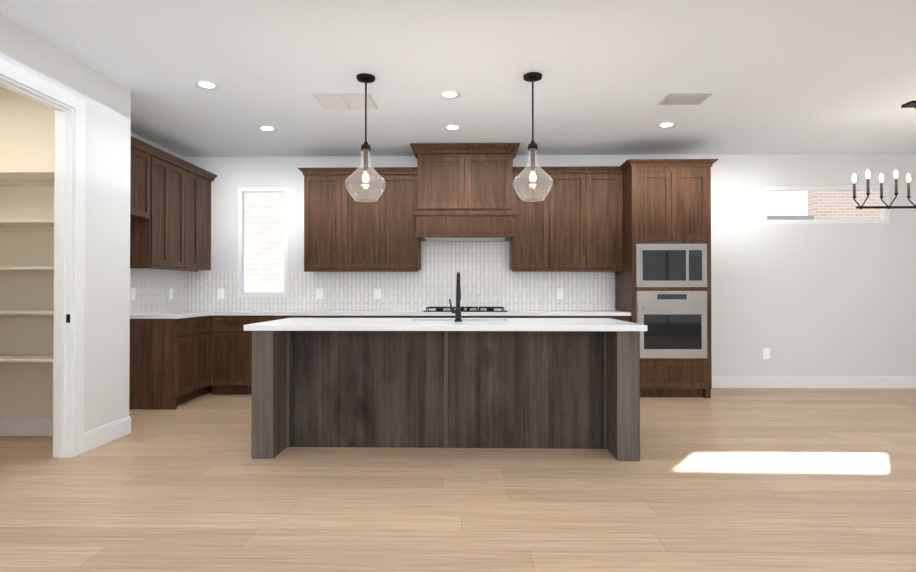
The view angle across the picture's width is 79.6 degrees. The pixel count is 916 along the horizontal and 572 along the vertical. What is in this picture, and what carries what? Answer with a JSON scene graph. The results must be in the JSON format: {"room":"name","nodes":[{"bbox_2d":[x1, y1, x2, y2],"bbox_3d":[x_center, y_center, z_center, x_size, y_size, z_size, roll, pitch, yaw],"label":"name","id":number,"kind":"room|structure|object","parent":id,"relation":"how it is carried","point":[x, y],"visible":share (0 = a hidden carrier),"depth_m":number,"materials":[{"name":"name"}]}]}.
{"room":"kitchen","nodes":[
{"label":"kitchen","id":0,"kind":"room"},
{"bbox_2d":[0,87,54,417],"bbox_3d":[-3.544,-0.199,4.430,1.520,2.780,0.100,0,0,1],"label":"wall","id":1,"kind":"structure","parent":0,"point":[27,133],"depth_m":4.36,"materials":[{"name":"white paint"}]},
{"bbox_2d":[0,418,52,435],"bbox_3d":[-3.558,1.120,4.361,1.535,0.140,0.016,0,0,1],"label":"baseboard","id":2,"kind":"structure","parent":1,"relation":"attached to","point":[8,426],"depth_m":4.35,"materials":[{"name":"white wood"}]},
{"bbox_2d":[0,170,53,361],"bbox_3d":[-3.378,-0.129,4.224,1.160,1.465,0.301,0,0,1],"label":"shelf","id":3,"kind":"object","parent":1,"relation":"attached to","point":[26,177],"visible":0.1,"depth_m":4.06,"materials":[{"name":"white paint"}]},
{"bbox_2d":[0,14,130,431],"bbox_3d":[-2.795,-0.229,0.859,0.120,2.780,7.210,0,0,1],"label":"wall","id":4,"kind":"structure","parent":0,"point":[107,251],"depth_m":4.12,"materials":[{"name":"white paint"}]},
{"bbox_2d":[0,58,85,457],"bbox_3d":[-2.742,-0.072,3.502,0.156,2.510,0.820,0,0,1],"label":"door frame","id":5,"kind":"structure","parent":4,"relation":"attached to","point":[69,282],"depth_m":3.81,"materials":[{"name":"white wood"}]},
{"bbox_2d":[66,314,69,322],"bbox_3d":[-2.697,0.225,3.803,0.027,0.060,0.001,0,0,1],"label":"strike plate","id":6,"kind":"object","parent":5,"relation":"attached to","point":[67,318],"depth_m":3.80,"materials":[{"name":"black metal"}]},
{"bbox_2d":[84,416,130,452],"bbox_3d":[-2.660,1.119,4.176,0.016,0.140,0.550,0,0,1],"label":"baseboard","id":7,"kind":"structure","parent":4,"relation":"attached to","point":[103,434],"depth_m":4.15,"materials":[{"name":"white wood"}]},
{"bbox_2d":[131,132,183,159],"bbox_3d":[-3.426,-0.190,5.577,0.150,2.780,2.200,0,0,1],"label":"wall","id":8,"kind":"structure","parent":0,"point":[134,135],"depth_m":6.09,"materials":[{"name":"white paint"}]},
{"bbox_2d":[130,136,145,219],"bbox_3d":[-3.181,-1.004,5.129,0.352,0.700,0.481,0,0,1],"label":"upper cabinet","id":9,"kind":"object","parent":8,"relation":"attached to","point":[137,163],"depth_m":5.17,"materials":[{"name":"brown wood"}]},
{"bbox_2d":[130,144,173,267],"bbox_3d":[-3.173,-0.775,5.532,0.352,1.150,0.452,0,0,1],"label":"upper cabinet","id":10,"kind":"object","parent":8,"relation":"attached to","point":[170,211],"depth_m":5.47,"materials":[{"name":"brown wood"}]},
{"bbox_2d":[130,268,185,312],"bbox_3d":[-3.337,0.044,6.004,0.010,0.478,1.320,0,0,1],"label":"tile backsplash","id":11,"kind":"structure","parent":8,"relation":"attached to","point":[152,286],"depth_m":6.09,"materials":[{"name":"white tile"}]},
{"bbox_2d":[130,288,134,299],"bbox_3d":[-3.337,0.086,5.643,0.006,0.122,0.078,0,0,1],"label":"electrical outlet","id":12,"kind":"object","parent":11,"relation":"attached to","point":[132,293],"visible":1,"depth_m":5.63,"materials":[{"name":"white plastic"}]},
{"bbox_2d":[169,289,172,298],"bbox_3d":[-3.322,0.091,6.363,0.006,0.122,0.078,0,0,1],"label":"electrical outlet","id":13,"kind":"object","parent":11,"relation":"attached to","point":[170,293],"visible":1,"depth_m":6.36,"materials":[{"name":"white plastic"}]},
{"bbox_2d":[174,156,189,267],"bbox_3d":[-3.167,-0.773,5.855,0.352,1.150,0.437,0,0,1],"label":"upper cabinet","id":14,"kind":"object","parent":8,"relation":"attached to","point":[181,169],"depth_m":5.95,"materials":[{"name":"brown wood"}]},
{"bbox_2d":[162,164,201,271],"bbox_3d":[-3.161,-0.770,6.137,0.352,1.150,0.373,0,0,1],"label":"upper cabinet","id":15,"kind":"object","parent":8,"relation":"attached to","point":[195,172],"depth_m":6.26,"materials":[{"name":"brown wood"}]},
{"bbox_2d":[202,169,213,269],"bbox_3d":[-3.154,-0.768,6.470,0.352,1.150,0.408,0,0,1],"label":"upper cabinet","id":16,"kind":"object","parent":8,"relation":"attached to","point":[207,177],"depth_m":6.55,"materials":[{"name":"brown wood"}]},
{"bbox_2d":[0,388,915,571],"bbox_3d":[1.128,1.220,1.964,12.800,0.100,9.600,0,0,1],"label":"floor","id":17,"kind":"structure","parent":0,"point":[772,480],"depth_m":3.05,"materials":[{"name":"brown wood"}]},
{"bbox_2d":[129,317,200,409],"bbox_3d":[-3.039,0.760,5.544,0.618,0.880,0.426,0,0,1],"label":"base cabinet","id":18,"kind":"object","parent":17,"relation":"on","point":[169,366],"depth_m":5.33,"materials":[{"name":"brown wood"}]},
{"bbox_2d":[130,311,210,318],"bbox_3d":[-3.026,0.301,5.660,0.640,0.040,0.660,0,0,1],"label":"countertop","id":19,"kind":"structure","parent":18,"relation":"on","point":[177,314],"depth_m":5.47,"materials":[{"name":"white stone"}]},
{"bbox_2d":[201,316,211,395],"bbox_3d":[-3.033,0.762,5.832,0.618,0.880,0.393,0,0,1],"label":"base cabinet","id":20,"kind":"object","parent":17,"relation":"on","point":[205,320],"depth_m":5.95,"materials":[{"name":"brown wood"}]},
{"bbox_2d":[209,316,256,393],"bbox_3d":[-2.465,0.766,6.334,0.541,0.880,0.629,0,0,1],"label":"base cabinet","id":21,"kind":"object","parent":17,"relation":"on","point":[230,355],"depth_m":6.03,"materials":[{"name":"brown wood"}]},
{"bbox_2d":[257,316,296,322],"bbox_3d":[-2.030,0.766,6.325,0.572,0.880,0.629,0,0,1],"label":"base cabinet","id":22,"kind":"object","parent":17,"relation":"on","point":[259,318],"depth_m":6.02,"materials":[{"name":"brown wood"}]},
{"bbox_2d":[297,316,340,317],"bbox_3d":[-1.580,0.766,6.316,0.572,0.880,0.629,0,0,1],"label":"base cabinet","id":23,"kind":"object","parent":17,"relation":"on","point":[297,316],"depth_m":6.02,"materials":[{"name":"brown wood"}]},
{"bbox_2d":[341,316,380,317],"bbox_3d":[-1.126,0.766,6.307,0.582,0.880,0.629,0,0,1],"label":"base cabinet","id":24,"kind":"object","parent":17,"relation":"on","point":[341,316],"depth_m":6.01,"materials":[{"name":"brown wood"}]},
{"bbox_2d":[381,316,416,317],"bbox_3d":[-0.696,0.766,6.298,0.521,0.880,0.629,0,0,1],"label":"base cabinet","id":25,"kind":"object","parent":17,"relation":"on","point":[381,316],"depth_m":6.00,"materials":[{"name":"brown wood"}]},
{"bbox_2d":[251,331,639,460],"bbox_3d":[-0.085,0.749,4.209,2.669,0.880,0.932,0,0,1],"label":"kitchen island","id":26,"kind":"object","parent":17,"relation":"on","point":[491,389],"visible":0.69,"depth_m":4.03,"materials":[{"name":"wood"},{"name":"white quartz stone"}]},
{"bbox_2d":[244,318,646,330],"bbox_3d":[-0.085,0.289,4.206,2.735,0.040,0.980,0,0,1],"label":"island countertop","id":27,"kind":"structure","parent":26,"relation":"on","point":[448,324],"depth_m":3.79,"materials":[{"name":"white stone"}]},
{"bbox_2d":[449,272,461,321],"bbox_3d":[-0.017,0.080,4.232,0.101,0.377,0.220,0,0,1],"label":"faucet","id":28,"kind":"object","parent":27,"relation":"on","point":[457,311],"visible":1,"depth_m":4.14,"materials":[{"name":"black metal"}]},
{"bbox_2d":[417,316,520,317],"bbox_3d":[0.082,0.766,6.283,1.157,0.880,0.629,0,0,1],"label":"base cabinet","id":29,"kind":"object","parent":17,"relation":"on","point":[417,316],"depth_m":5.98,"materials":[{"name":"brown wood"}]},
{"bbox_2d":[174,310,630,315],"bbox_3d":[-0.731,0.306,6.281,5.205,0.040,0.672,0,0,1],"label":"countertop","id":30,"kind":"structure","parent":29,"relation":"on","point":[213,312],"depth_m":5.98,"materials":[{"name":"white stone"}]},
{"bbox_2d":[423,307,507,311],"bbox_3d":[0.082,0.263,6.284,0.935,0.045,0.460,0,0,1],"label":"cooktop","id":31,"kind":"object","parent":30,"relation":"in","point":[466,309],"visible":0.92,"depth_m":6.12,"materials":[{"name":"black metal"}]},
{"bbox_2d":[521,316,556,317],"bbox_3d":[0.840,0.766,6.268,0.481,0.880,0.629,0,0,1],"label":"base cabinet","id":32,"kind":"object","parent":17,"relation":"on","point":[521,316],"depth_m":5.97,"materials":[{"name":"brown wood"}]},
{"bbox_2d":[557,316,596,317],"bbox_3d":[1.231,0.766,6.260,0.547,0.880,0.629,0,0,1],"label":"base cabinet","id":33,"kind":"object","parent":17,"relation":"on","point":[557,316],"depth_m":5.96,"materials":[{"name":"brown wood"}]},
{"bbox_2d":[597,316,629,321],"bbox_3d":[1.627,0.766,6.252,0.489,0.880,0.629,0,0,1],"label":"base cabinet","id":34,"kind":"object","parent":17,"relation":"on","point":[624,318],"depth_m":5.95,"materials":[{"name":"brown wood"}]},
{"bbox_2d":[615,159,717,397],"bbox_3d":[2.292,-0.070,6.181,0.956,2.550,0.757,0,0,1],"label":"tall cabinet","id":35,"kind":"object","parent":17,"relation":"on","point":[663,285],"visible":0.85,"depth_m":5.88,"materials":[{"name":"brown wood"}]},
{"bbox_2d":[0,0,915,156],"bbox_3d":[1.128,-1.660,1.988,12.800,0.100,9.600,0,0,1],"label":"ceiling","id":36,"kind":"structure","parent":0,"point":[806,76],"depth_m":4.06,"materials":[{"name":"white paint"}]},
{"bbox_2d":[193,80,219,89],"bbox_3d":[-1.985,-1.587,4.340,0.190,0.006,0.190,0,0,1],"label":"recessed light","id":37,"kind":"object","parent":36,"relation":"in","point":[206,84],"visible":0.98,"depth_m":4.33,"materials":[{"name":"white plastic"}]},
{"bbox_2d":[257,126,276,131],"bbox_3d":[-1.912,-1.577,5.509,0.190,0.006,0.190,0,0,1],"label":"recessed light","id":38,"kind":"object","parent":36,"relation":"in","point":[268,128],"visible":0.98,"depth_m":5.50,"materials":[{"name":"white plastic"}]},
{"bbox_2d":[312,93,377,108],"bbox_3d":[-0.958,-1.580,4.719,0.480,0.013,0.380,0,0,1],"label":"ceiling vent","id":39,"kind":"object","parent":36,"relation":"in","point":[341,100],"visible":1,"depth_m":4.67,"materials":[{"name":"white metal"}]},
{"bbox_2d":[345,73,385,201],"bbox_3d":[-0.701,-1.120,4.180,0.306,0.942,0.306,0,0,1],"label":"pendant light","id":40,"kind":"object","parent":36,"relation":"hanging from","point":[365,78],"visible":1,"depth_m":4.17,"materials":[{"name":"clear glass"}]},
{"bbox_2d":[438,90,460,98],"bbox_3d":[-0.071,-1.585,4.552,0.190,0.006,0.190,0,0,1],"label":"recessed light","id":41,"kind":"object","parent":36,"relation":"in","point":[449,94],"visible":1,"depth_m":4.55,"materials":[{"name":"white plastic"}]},
{"bbox_2d":[443,124,461,130],"bbox_3d":[-0.052,-1.577,5.471,0.190,0.006,0.190,0,0,1],"label":"recessed light","id":42,"kind":"object","parent":36,"relation":"in","point":[452,127],"visible":0.98,"depth_m":5.47,"materials":[{"name":"white plastic"}]},
{"bbox_2d":[513,72,552,201],"bbox_3d":[0.566,-1.121,4.155,0.306,0.942,0.306,0,0,1],"label":"pendant light","id":43,"kind":"object","parent":36,"relation":"hanging from","point":[532,77],"visible":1,"depth_m":4.14,"materials":[{"name":"clear glass"}]},
{"bbox_2d":[656,122,676,127],"bbox_3d":[2.046,-1.578,5.389,0.190,0.006,0.190,0,0,1],"label":"recessed light","id":44,"kind":"object","parent":36,"relation":"in","point":[666,124],"visible":0.96,"depth_m":5.37,"materials":[{"name":"white plastic"}]},
{"bbox_2d":[658,93,712,104],"bbox_3d":[1.922,-1.580,4.662,0.360,0.014,0.260,0,0,1],"label":"ceiling vent","id":45,"kind":"object","parent":36,"relation":"in","point":[685,99],"visible":1,"depth_m":4.63,"materials":[{"name":"grey metal"}]},
{"bbox_2d":[852,170,915,208],"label":"chandelier","id":46,"kind":"object","parent":36,"relation":"hanging from","point":[896,193],"depth_m":4.75,"materials":[{"name":"black metal"}]},
{"bbox_2d":[901,101,915,108],"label":"chandelier","id":47,"kind":"object","parent":36,"relation":"hanging from","point":[911,104],"depth_m":4.76,"materials":[{"name":"black metal"}]},
{"bbox_2d":[184,153,915,375],"bbox_3d":[2.072,-0.181,6.643,11.100,2.780,0.150,0,0,1],"label":"wall","id":48,"kind":"structure","parent":0,"point":[832,299],"depth_m":6.53,"materials":[{"name":"white paint"}]},
{"bbox_2d":[237,187,287,296],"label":"kitchen window","id":49,"kind":"structure","parent":48,"relation":"in","point":[241,249],"depth_m":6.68,"materials":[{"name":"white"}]},
{"bbox_2d":[302,167,349,270],"bbox_3d":[-1.513,-0.768,6.466,0.499,1.150,0.352,0,0,1],"label":"upper cabinet","id":50,"kind":"object","parent":48,"relation":"attached to","point":[344,231],"depth_m":6.30,"materials":[{"name":"brown wood"}]},
{"bbox_2d":[350,167,385,270],"bbox_3d":[-1.106,-0.768,6.457,0.559,1.150,0.352,0,0,1],"label":"upper cabinet","id":51,"kind":"object","parent":48,"relation":"attached to","point":[368,217],"depth_m":6.29,"materials":[{"name":"brown wood"}]},
{"bbox_2d":[186,242,614,309],"bbox_3d":[-0.725,-0.121,6.619,5.207,0.820,0.008,0,0,1],"label":"tile backsplash","id":52,"kind":"structure","parent":48,"relation":"attached to","point":[489,277],"depth_m":6.60,"materials":[{"name":"white tile"}]},
{"bbox_2d":[218,289,223,298],"bbox_3d":[-2.869,0.094,6.652,0.078,0.122,0.006,0,0,1],"label":"electrical outlet","id":53,"kind":"object","parent":52,"relation":"attached to","point":[220,293],"visible":1,"depth_m":6.65,"materials":[{"name":"white plastic"}]},
{"bbox_2d":[316,289,322,298],"bbox_3d":[-1.669,0.094,6.628,0.078,0.122,0.006,0,0,1],"label":"electrical outlet","id":54,"kind":"object","parent":52,"relation":"attached to","point":[319,293],"visible":1,"depth_m":6.63,"materials":[{"name":"white plastic"}]},
{"bbox_2d":[374,289,380,298],"bbox_3d":[-0.970,0.093,6.614,0.078,0.122,0.006,0,0,1],"label":"electrical outlet","id":55,"kind":"object","parent":52,"relation":"attached to","point":[377,293],"visible":1,"depth_m":6.61,"materials":[{"name":"white plastic"}]},
{"bbox_2d":[557,289,562,298],"bbox_3d":[1.220,0.093,6.570,0.078,0.122,0.006,0,0,1],"label":"electrical outlet","id":56,"kind":"object","parent":52,"relation":"attached to","point":[559,293],"visible":1,"depth_m":6.57,"materials":[{"name":"white plastic"}]},
{"bbox_2d":[386,167,420,270],"bbox_3d":[-0.699,-0.768,6.449,0.499,1.150,0.352,0,0,1],"label":"upper cabinet","id":57,"kind":"object","parent":48,"relation":"attached to","point":[403,249],"depth_m":6.28,"materials":[{"name":"brown wood"}]},
{"bbox_2d":[410,143,519,240],"bbox_3d":[0.082,-1.051,6.326,1.213,1.030,0.571,0,0,1],"label":"range hood","id":58,"kind":"object","parent":48,"relation":"attached to","point":[464,191],"visible":1,"depth_m":6.11,"materials":[{"name":"brown wood"}]},
{"bbox_2d":[510,167,557,269],"bbox_3d":[0.858,-0.768,6.418,0.480,1.150,0.352,0,0,1],"label":"upper cabinet","id":59,"kind":"object","parent":48,"relation":"attached to","point":[534,246],"depth_m":6.25,"materials":[{"name":"brown wood"}]},
{"bbox_2d":[554,166,593,269],"bbox_3d":[1.246,-0.768,6.411,0.540,1.150,0.352,0,0,1],"label":"upper cabinet","id":60,"kind":"object","parent":48,"relation":"attached to","point":[572,221],"depth_m":6.24,"materials":[{"name":"brown wood"}]},
{"bbox_2d":[594,166,622,269],"bbox_3d":[1.634,-0.768,6.403,0.480,1.150,0.352,0,0,1],"label":"upper cabinet","id":61,"kind":"object","parent":48,"relation":"attached to","point":[608,180],"depth_m":6.24,"materials":[{"name":"brown wood"}]},
{"bbox_2d":[763,348,769,358],"bbox_3d":[3.665,0.803,6.524,0.078,0.122,0.006,0,0,1],"label":"electrical outlet","id":62,"kind":"object","parent":48,"relation":"attached to","point":[766,353],"visible":1,"depth_m":6.52,"materials":[{"name":"white plastic"}]},
{"bbox_2d":[712,376,915,387],"bbox_3d":[5.101,1.138,6.487,4.755,0.140,0.018,0,0,1],"label":"baseboard","id":63,"kind":"structure","parent":48,"relation":"attached to","point":[717,381],"depth_m":6.50,"materials":[{"name":"white wood"}]},
{"bbox_2d":[763,185,888,223],"bbox_3d":[4.382,-0.969,6.573,1.489,0.455,0.090,0,0,1],"label":"window","id":64,"kind":"structure","parent":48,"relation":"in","point":[884,214],"depth_m":6.55,"materials":[{"name":"white"}]},
{"label":"outside","id":65,"kind":"structure","parent":0,"visible":0},
{"bbox_3d":[5.553,1.577,33.180,70.000,0.100,53.000,0,0,1],"label":"ground","id":66,"kind":"structure","parent":65,"visible":0},
{"bbox_2d":[767,216,813,219],"bbox_3d":[8.335,-0.299,14.786,2.300,3.150,0.300,0,0,1],"label":"roof","id":67,"kind":"structure","parent":66,"relation":"on","point":[788,217],"depth_m":14.64,"materials":[{"name":"white"}]},
{"bbox_2d":[807,191,880,219],"bbox_3d":[13.335,-1.025,14.692,7.700,4.600,0.300,0,0,1],"label":"neighbouring house","id":68,"kind":"structure","parent":66,"relation":"on","point":[818,209],"depth_m":14.61,"materials":[{"name":"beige brick"}]}
]}

